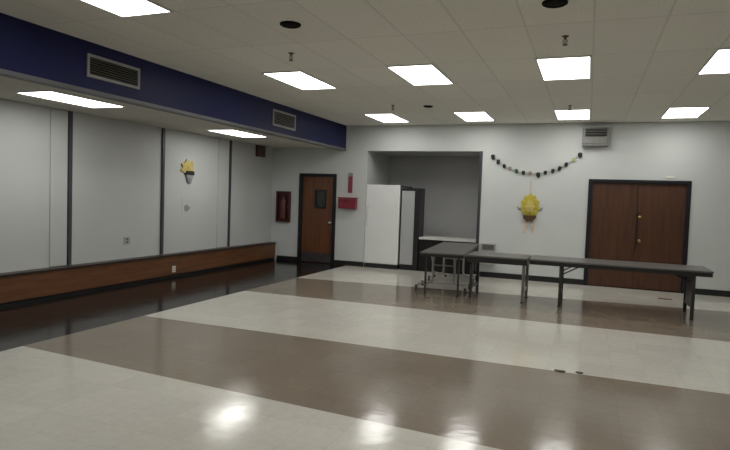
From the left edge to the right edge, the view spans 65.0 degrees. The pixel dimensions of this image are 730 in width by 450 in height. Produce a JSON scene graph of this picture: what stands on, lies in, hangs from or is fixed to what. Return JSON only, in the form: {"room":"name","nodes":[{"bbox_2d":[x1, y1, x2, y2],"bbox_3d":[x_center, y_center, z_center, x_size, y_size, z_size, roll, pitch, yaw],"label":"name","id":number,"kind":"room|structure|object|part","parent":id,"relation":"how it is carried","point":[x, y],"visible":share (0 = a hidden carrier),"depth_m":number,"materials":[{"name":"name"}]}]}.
{"room":"event hall","nodes":[
{"label":"event hall","id":0,"kind":"room"},
{"bbox_2d":[0,98,272,272],"bbox_3d":[-5.264,-0.548,7.199,0.160,3.332,15.620,3,3,21],"label":"wall","id":1,"kind":"structure","parent":0,"point":[116,170],"depth_m":9.76,"materials":[{"name":"white paint"}]},
{"bbox_2d":[49,108,67,266],"bbox_3d":[-4.612,-0.553,8.628,0.020,2.350,0.295,3,3,21],"label":"trim","id":2,"kind":"structure","parent":1,"relation":"attached to","point":[58,118],"depth_m":8.61,"materials":[{"name":"white paint"}]},
{"bbox_2d":[67,111,72,264],"bbox_3d":[-4.535,-0.559,8.805,0.035,2.350,0.064,3,3,21],"label":"trim","id":3,"kind":"structure","parent":1,"relation":"attached to","point":[70,114],"depth_m":8.79,"materials":[{"name":"black metal"}]},
{"bbox_2d":[124,237,129,243],"bbox_3d":[-4.141,0.270,9.968,0.013,0.120,0.140,3,3,21],"label":"outlet plate","id":4,"kind":"object","parent":1,"relation":"attached to","point":[126,239],"visible":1,"depth_m":9.96,"materials":[{"name":"white plastic"}]},
{"bbox_2d":[160,128,165,253],"bbox_3d":[-3.788,-0.626,10.723,0.035,2.350,0.064,3,3,21],"label":"trim","id":5,"kind":"structure","parent":1,"relation":"attached to","point":[163,129],"depth_m":10.71,"materials":[{"name":"black metal"}]},
{"bbox_2d":[180,159,194,183],"bbox_3d":[-3.508,-1.062,11.340,0.065,0.480,0.400,3,3,21],"label":"paper flower","id":6,"kind":"object","parent":1,"relation":"attached to","point":[187,167],"visible":1,"depth_m":11.35,"materials":[{"name":"yellow paper"}]},
{"bbox_2d":[182,198,192,213],"bbox_3d":[-3.544,-0.381,11.421,0.009,0.310,0.320,3,3,21],"label":"wall picture","id":7,"kind":"object","parent":1,"relation":"attached to","point":[186,202],"visible":1,"depth_m":11.42,"materials":[{"name":"grey paper"}]},
{"bbox_2d":[216,138,229,247],"bbox_3d":[-3.098,-0.689,12.511,0.020,2.350,0.375,3,3,21],"label":"trim","id":8,"kind":"structure","parent":1,"relation":"attached to","point":[224,145],"depth_m":12.49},
{"bbox_2d":[227,140,231,245],"bbox_3d":[-3.007,-0.696,12.725,0.035,2.350,0.064,3,3,21],"label":"trim","id":9,"kind":"structure","parent":1,"relation":"attached to","point":[230,148],"depth_m":12.71,"materials":[{"name":"grey metal"}]},
{"bbox_2d":[255,145,265,156],"bbox_3d":[-2.506,-1.772,13.781,0.096,0.270,0.320,3,3,21],"label":"wall speaker","id":10,"kind":"object","parent":1,"relation":"attached to","point":[260,150],"depth_m":13.70,"materials":[{"name":"red paint"}]},
{"bbox_2d":[0,76,326,147],"bbox_3d":[-4.274,-1.688,6.773,1.876,0.100,15.620,3,3,21],"label":"ceiling","id":11,"kind":"structure","parent":0,"point":[8,86],"depth_m":9.00,"materials":[{"name":"paint"}]},
{"bbox_2d":[14,90,125,107],"bbox_3d":[-3.860,-1.656,7.590,0.612,0.014,1.220,3,3,21],"label":"recessed light","id":12,"kind":"object","parent":11,"relation":"in","point":[45,94],"visible":1,"depth_m":7.51,"materials":[{"name":"white plastic"}]},
{"bbox_2d":[207,129,267,136],"bbox_3d":[-2.466,-1.781,11.166,0.612,0.014,1.220,3,3,21],"label":"recessed light","id":13,"kind":"object","parent":11,"relation":"in","point":[233,132],"visible":1,"depth_m":11.05,"materials":[{"name":"white plastic"}]},
{"bbox_2d":[0,13,346,150],"bbox_3d":[-3.338,-1.816,6.404,0.142,0.587,15.620,3,3,21],"label":"soffit","id":14,"kind":"structure","parent":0,"point":[29,52],"depth_m":7.49,"materials":[{"name":"blue paint"}]},
{"bbox_2d":[86,53,139,89],"bbox_3d":[-3.043,-1.856,6.969,0.018,0.267,0.830,3,3,21],"label":"air vent","id":15,"kind":"object","parent":14,"relation":"in","point":[97,67],"visible":1,"depth_m":6.93,"materials":[{"name":"grey metal"}]},
{"bbox_2d":[272,109,295,130],"bbox_3d":[-1.524,-1.986,10.867,0.018,0.300,0.860,3,3,21],"label":"air vent","id":16,"kind":"object","parent":14,"relation":"in","point":[281,119],"visible":1,"depth_m":10.85,"materials":[{"name":"grey metal"}]},
{"bbox_2d":[0,260,729,449],"bbox_3d":[0.658,1.396,5.833,12.050,0.001,17.250,3,3,21],"label":"floor","id":17,"kind":"structure","parent":0,"point":[271,354],"depth_m":5.64,"materials":[{"name":"beige tile"}]},
{"bbox_2d":[0,242,275,306],"bbox_3d":[-5.154,0.903,7.207,0.180,0.442,15.580,3,3,21],"label":"wall paneling","id":18,"kind":"structure","parent":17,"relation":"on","point":[24,286],"depth_m":9.59,"materials":[{"name":"brown laminate"}]},
{"bbox_2d":[364,184,411,269],"bbox_3d":[0.561,0.023,13.847,0.830,1.955,1.047,3,3,21],"label":"refrigerator","id":19,"kind":"object","parent":17,"relation":"on","point":[383,202],"visible":0.94,"depth_m":13.40,"materials":[{"name":"white metal"}]},
{"bbox_2d":[399,188,424,270],"bbox_3d":[1.100,0.091,13.405,0.440,1.900,0.442,3,3,21],"label":"tall cabinet","id":20,"kind":"object","parent":17,"relation":"on","point":[413,199],"visible":0.94,"depth_m":13.20,"materials":[{"name":"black metal"}]},
{"bbox_3d":[0.975,0.066,13.226,0.305,1.700,0.019,3,3,21],"label":"door","id":21,"kind":"part","parent":20,"relation":"part of","materials":[{"name":"grey metal"}]},
{"bbox_2d":[415,242,478,296],"bbox_3d":[1.623,0.800,11.128,0.920,0.742,2.660,3,3,16],"label":"table","id":22,"kind":"object","parent":17,"relation":"on","point":[447,250],"visible":0.86,"depth_m":10.52,"materials":[{"name":"grey laminate"}]},
{"bbox_3d":[1.061,0.833,10.022,0.030,0.655,0.040,3,3,16],"label":"leg","id":23,"kind":"part","parent":22,"relation":"part of","materials":[{"name":"metal"}]},
{"bbox_3d":[1.447,0.799,10.533,0.909,0.610,0.668,3,3,16],"label":"frame","id":24,"kind":"part","parent":22,"relation":"part of","materials":[{"name":"silver metal"}]},
{"bbox_3d":[1.828,0.750,11.816,0.909,0.610,0.668,3,3,16],"label":"frame","id":25,"kind":"part","parent":22,"relation":"part of","materials":[{"name":"silver metal"}]},
{"bbox_3d":[1.607,0.860,9.861,0.030,0.655,0.040,3,3,16],"label":"leg","id":26,"kind":"part","parent":22,"relation":"part of","materials":[{"name":"metal"}]},
{"bbox_2d":[418,236,475,273],"bbox_3d":[1.953,0.691,13.175,1.345,0.785,0.590,3,3,21],"label":"base cabinet","id":27,"kind":"object","parent":17,"relation":"on","point":[425,242],"depth_m":13.02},
{"bbox_2d":[419,236,475,242],"bbox_3d":[1.966,0.324,13.157,1.345,0.050,0.590,3,3,21],"label":"countertop","id":28,"kind":"structure","parent":27,"relation":"on","point":[423,237],"depth_m":12.97,"materials":[{"name":"white laminate"}]},
{"bbox_2d":[466,251,531,302],"bbox_3d":[2.308,0.884,9.902,1.000,0.742,0.780,3,3,21],"label":"folding table","id":29,"kind":"object","parent":17,"relation":"on","point":[476,256],"visible":1,"depth_m":9.66,"materials":[{"name":"grey laminate"}]},
{"bbox_3d":[1.807,0.881,9.759,0.048,0.703,0.048,3,3,21],"label":"leg","id":30,"kind":"part","parent":29,"relation":"part of","materials":[{"name":"metal"}]},
{"bbox_3d":[2.035,0.861,10.346,0.048,0.703,0.048,3,3,21],"label":"leg","id":31,"kind":"part","parent":29,"relation":"part of","materials":[{"name":"metal"}]},
{"bbox_3d":[2.607,0.924,9.449,0.048,0.703,0.048,3,3,21],"label":"leg","id":32,"kind":"part","parent":29,"relation":"part of","materials":[{"name":"grey metal"}]},
{"bbox_3d":[2.836,0.904,10.035,0.048,0.703,0.048,3,3,21],"label":"leg","id":33,"kind":"part","parent":29,"relation":"part of","materials":[{"name":"grey metal"}]},
{"bbox_2d":[529,255,713,319],"bbox_3d":[4.026,0.976,9.257,2.615,0.742,0.820,3,3,21],"label":"folding table","id":34,"kind":"object","parent":17,"relation":"on","point":[690,272],"visible":1,"depth_m":8.99,"materials":[{"name":"grey laminate"}]},
{"bbox_3d":[3.147,0.954,9.239,0.048,0.703,0.048,3,3,21],"label":"leg","id":35,"kind":"part","parent":34,"relation":"part of","materials":[{"name":"metal"}]},
{"bbox_3d":[3.391,0.932,9.863,0.048,0.703,0.048,3,3,21],"label":"leg","id":36,"kind":"part","parent":34,"relation":"part of","materials":[{"name":"metal"}]},
{"bbox_3d":[5.141,1.026,9.184,0.048,0.703,0.048,3,3,21],"label":"leg","id":37,"kind":"part","parent":34,"relation":"part of","materials":[{"name":"metal"}]},
{"bbox_3d":[5.022,0.976,8.869,0.028,0.530,0.620,3,3,21],"label":"cross panel","id":38,"kind":"part","parent":34,"relation":"part of","materials":[{"name":"metal"}]},
{"bbox_3d":[4.898,1.048,8.560,0.048,0.703,0.048,3,3,21],"label":"leg","id":39,"kind":"part","parent":34,"relation":"part of","materials":[{"name":"metal"}]},
{"bbox_2d":[0,0,729,125],"bbox_3d":[1.410,-1.903,4.549,10.054,0.100,15.620,3,3,21],"label":"ceiling","id":40,"kind":"structure","parent":0,"point":[648,56],"depth_m":6.42,"materials":[{"name":"tile"}]},
{"bbox_2d":[80,0,172,17],"bbox_3d":[-2.302,-1.994,4.914,0.612,0.014,1.220,3,3,21],"label":"recessed light","id":41,"kind":"object","parent":40,"relation":"in","point":[122,8],"visible":1,"depth_m":5.28,"materials":[{"name":"white plastic"}]},
{"bbox_2d":[280,21,300,28],"bbox_3d":[-0.735,-1.972,5.652,0.210,0.020,0.210,3,3,21],"label":"ceiling speaker","id":42,"kind":"object","parent":40,"relation":"attached to","point":[286,24],"visible":1,"depth_m":5.63},
{"bbox_2d":[282,23,298,26],"bbox_3d":[-0.735,-1.970,5.652,0.166,0.007,0.166,3,3,21],"label":"grille","id":43,"kind":"object","parent":42,"relation":"attached to","point":[283,24],"depth_m":5.65,"materials":[{"name":"black metal"}]},
{"bbox_2d":[262,71,337,89],"bbox_3d":[-0.931,-2.117,8.429,0.612,0.014,1.220,3,3,21],"label":"recessed light","id":44,"kind":"object","parent":40,"relation":"in","point":[301,80],"visible":1,"depth_m":8.36,"materials":[{"name":"white plastic"}]},
{"bbox_2d":[363,113,409,122],"bbox_3d":[0.474,-2.243,12.033,0.612,0.014,1.220,3,3,21],"label":"recessed light","id":45,"kind":"object","parent":40,"relation":"in","point":[383,117],"visible":1,"depth_m":11.97,"materials":[{"name":"white plastic"}]},
{"bbox_2d":[367,114,407,121],"bbox_3d":[0.474,-2.245,12.033,0.572,0.007,1.180,3,3,21],"label":"diffuser","id":46,"kind":"object","parent":45,"relation":"attached to","point":[380,117],"depth_m":11.99,"materials":[{"name":"white plastic"}]},
{"bbox_2d":[386,64,453,85],"bbox_3d":[0.775,-2.025,7.767,0.612,0.014,1.220,3,3,21],"label":"recessed light","id":47,"kind":"object","parent":40,"relation":"in","point":[417,74],"visible":1,"depth_m":7.68,"materials":[{"name":"white plastic"}]},
{"bbox_2d":[453,111,494,120],"bbox_3d":[2.180,-2.151,11.371,0.612,0.014,1.220,3,3,21],"label":"recessed light","id":48,"kind":"object","parent":40,"relation":"in","point":[474,115],"visible":1,"depth_m":11.29,"materials":[{"name":"white plastic"}]},
{"bbox_2d":[542,0,567,7],"bbox_3d":[1.585,-1.849,4.784,0.210,0.020,0.210,3,3,21],"label":"ceiling speaker","id":49,"kind":"object","parent":40,"relation":"attached to","point":[546,3],"visible":1,"depth_m":4.77},
{"bbox_2d":[545,1,564,6],"bbox_3d":[1.585,-1.846,4.784,0.166,0.007,0.166,3,3,21],"label":"grille","id":50,"kind":"object","parent":49,"relation":"attached to","point":[547,3],"depth_m":4.79,"materials":[{"name":"black metal"}]},
{"bbox_2d":[535,55,591,80],"bbox_3d":[2.480,-1.933,7.106,0.612,0.014,1.220,3,3,21],"label":"recessed light","id":51,"kind":"object","parent":40,"relation":"in","point":[568,67],"visible":1,"depth_m":7.02,"materials":[{"name":"white plastic"}]},
{"bbox_2d":[562,35,568,45],"bbox_3d":[2.004,-1.845,5.737,0.070,0.091,0.070,3,3,21],"label":"sprinkler","id":52,"kind":"object","parent":40,"relation":"attached to","point":[565,37],"visible":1,"depth_m":5.73,"materials":[{"name":"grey metal"}]},
{"bbox_2d":[554,109,590,119],"bbox_3d":[3.885,-2.059,10.709,0.612,0.014,1.220,3,3,21],"label":"recessed light","id":53,"kind":"object","parent":40,"relation":"in","point":[574,114],"visible":1,"depth_m":10.66,"materials":[{"name":"white plastic"}]},
{"bbox_2d":[660,106,710,117],"bbox_3d":[5.591,-1.967,10.047,0.612,0.014,1.220,3,3,21],"label":"recessed light","id":54,"kind":"object","parent":40,"relation":"in","point":[671,112],"visible":1,"depth_m":9.97,"materials":[{"name":"white plastic"}]},
{"bbox_2d":[697,48,729,74],"bbox_3d":[4.185,-1.841,6.444,0.612,0.014,1.220,3,3,21],"label":"recessed light","id":55,"kind":"object","parent":40,"relation":"in","point":[719,61],"visible":1,"depth_m":6.57,"materials":[{"name":"white plastic"}]},
{"bbox_2d":[369,152,389,184],"bbox_3d":[1.607,-0.389,13.938,2.920,2.842,1.590,3,3,21],"label":"wall","id":56,"kind":"structure","parent":0,"point":[379,164],"depth_m":14.27,"materials":[{"name":"paint"}]},
{"bbox_2d":[370,151,479,156],"bbox_3d":[1.633,-1.755,13.816,2.680,0.100,1.470,3,3,21],"label":"ceiling","id":57,"kind":"structure","parent":0,"point":[388,153],"depth_m":13.81,"materials":[{"name":"paint"}]},
{"bbox_2d":[389,156,479,238],"bbox_3d":[1.873,-0.412,14.623,2.680,2.842,0.120,3,3,21],"label":"wall","id":58,"kind":"structure","parent":0,"point":[450,184],"depth_m":14.49,"materials":[{"name":"paint"}]},
{"bbox_2d":[270,121,729,290],"bbox_3d":[3.285,-0.497,12.340,12.370,3.332,0.160,3,3,21],"label":"wall","id":59,"kind":"structure","parent":0,"point":[698,152],"depth_m":12.06,"materials":[{"name":"paint"}]},
{"bbox_2d":[275,191,290,221],"bbox_3d":[-2.049,-0.459,14.264,0.390,0.765,0.134,3,3,21],"label":"fire extinguisher cabinet","id":60,"kind":"object","parent":59,"relation":"attached to","point":[283,198],"visible":1,"depth_m":14.28,"materials":[{"name":"red metal"}]},
{"bbox_2d":[297,173,336,263],"bbox_3d":[-1.160,-0.162,14.050,1.000,2.185,0.186,3,3,21],"label":"door","id":61,"kind":"structure","parent":59,"relation":"in","point":[317,192],"depth_m":14.04,"materials":[{"name":"brown wood"}]},
{"bbox_3d":[-1.201,0.794,14.077,0.810,0.230,0.008,3,3,21],"label":"kick plate","id":62,"kind":"part","parent":61,"relation":"part of","materials":[{"name":"grey metal"}]},
{"bbox_2d":[338,197,357,208],"bbox_3d":[-0.412,-0.522,13.604,0.460,0.270,0.170,3,3,21],"label":"box","id":63,"kind":"object","parent":59,"relation":"attached to","point":[343,202],"visible":1,"depth_m":13.53,"materials":[{"name":"red paint"}]},
{"bbox_3d":[-0.407,-0.640,13.598,0.460,0.035,0.170,3,3,21],"label":"lid","id":64,"kind":"part","parent":63,"relation":"part of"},
{"bbox_2d":[348,173,352,192],"bbox_3d":[-0.350,-1.000,13.640,0.110,0.475,0.026,3,3,21],"label":"wall sign","id":65,"kind":"object","parent":59,"relation":"attached to","point":[350,175],"visible":1,"depth_m":13.63,"materials":[{"name":"red paper"}]},
{"bbox_2d":[475,151,482,270],"bbox_3d":[2.523,-0.301,12.638,0.065,2.627,0.172,3,3,21],"label":"trim","id":66,"kind":"structure","parent":59,"relation":"attached to","point":[481,152],"depth_m":12.55,"materials":[{"name":"grey metal"}]},
{"bbox_2d":[479,242,495,264],"bbox_3d":[2.655,0.627,12.465,0.340,0.470,0.137,3,3,21],"label":"wall heater","id":67,"kind":"object","parent":59,"relation":"attached to","point":[483,247],"visible":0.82,"depth_m":12.40,"materials":[{"name":"grey metal"}]},
{"bbox_2d":[276,255,729,296],"bbox_3d":[3.290,1.116,12.301,11.850,0.115,0.015,3,3,21],"label":"baseboard","id":68,"kind":"structure","parent":59,"relation":"attached to","point":[722,293],"depth_m":12.20,"materials":[{"name":"black plastic"}]},
{"bbox_2d":[517,178,542,233],"bbox_3d":[3.489,-0.409,12.130,0.530,1.170,0.090,3,3,21],"label":"wall decoration","id":69,"kind":"object","parent":59,"relation":"attached to","point":[529,207],"visible":1,"depth_m":12.13,"materials":[{"name":"yellow paper"}]},
{"bbox_2d":[491,152,581,177],"bbox_3d":[3.578,-1.264,12.081,1.856,0.542,0.030,3,3,21],"label":"garland","id":70,"kind":"object","parent":59,"relation":"attached to","point":[580,153],"visible":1,"depth_m":12.06},
{"bbox_2d":[582,127,608,146],"bbox_3d":[4.655,-1.781,11.581,0.490,0.375,0.175,3,3,21],"label":"air vent","id":71,"kind":"object","parent":59,"relation":"attached to","point":[591,136],"visible":1,"depth_m":11.51,"materials":[{"name":"white metal"}]},
{"bbox_3d":[4.632,-1.688,11.508,0.420,0.105,0.015,3,3,21],"label":"panel","id":72,"kind":"part","parent":71,"relation":"part of","materials":[{"name":"white metal"}]},
{"bbox_2d":[585,129,606,135],"bbox_3d":[4.639,-1.856,11.503,0.400,0.150,0.017,3,3,21],"label":"grille","id":73,"kind":"object","parent":71,"relation":"attached to","point":[588,132],"depth_m":11.50,"materials":[{"name":"grey metal"}]},
{"bbox_2d":[583,179,691,292],"bbox_3d":[5.423,0.194,11.491,1.855,2.185,0.194,3,3,21],"label":"door","id":74,"kind":"structure","parent":59,"relation":"in","point":[662,207],"depth_m":11.46,"materials":[{"name":"brown wood"}]}
]}

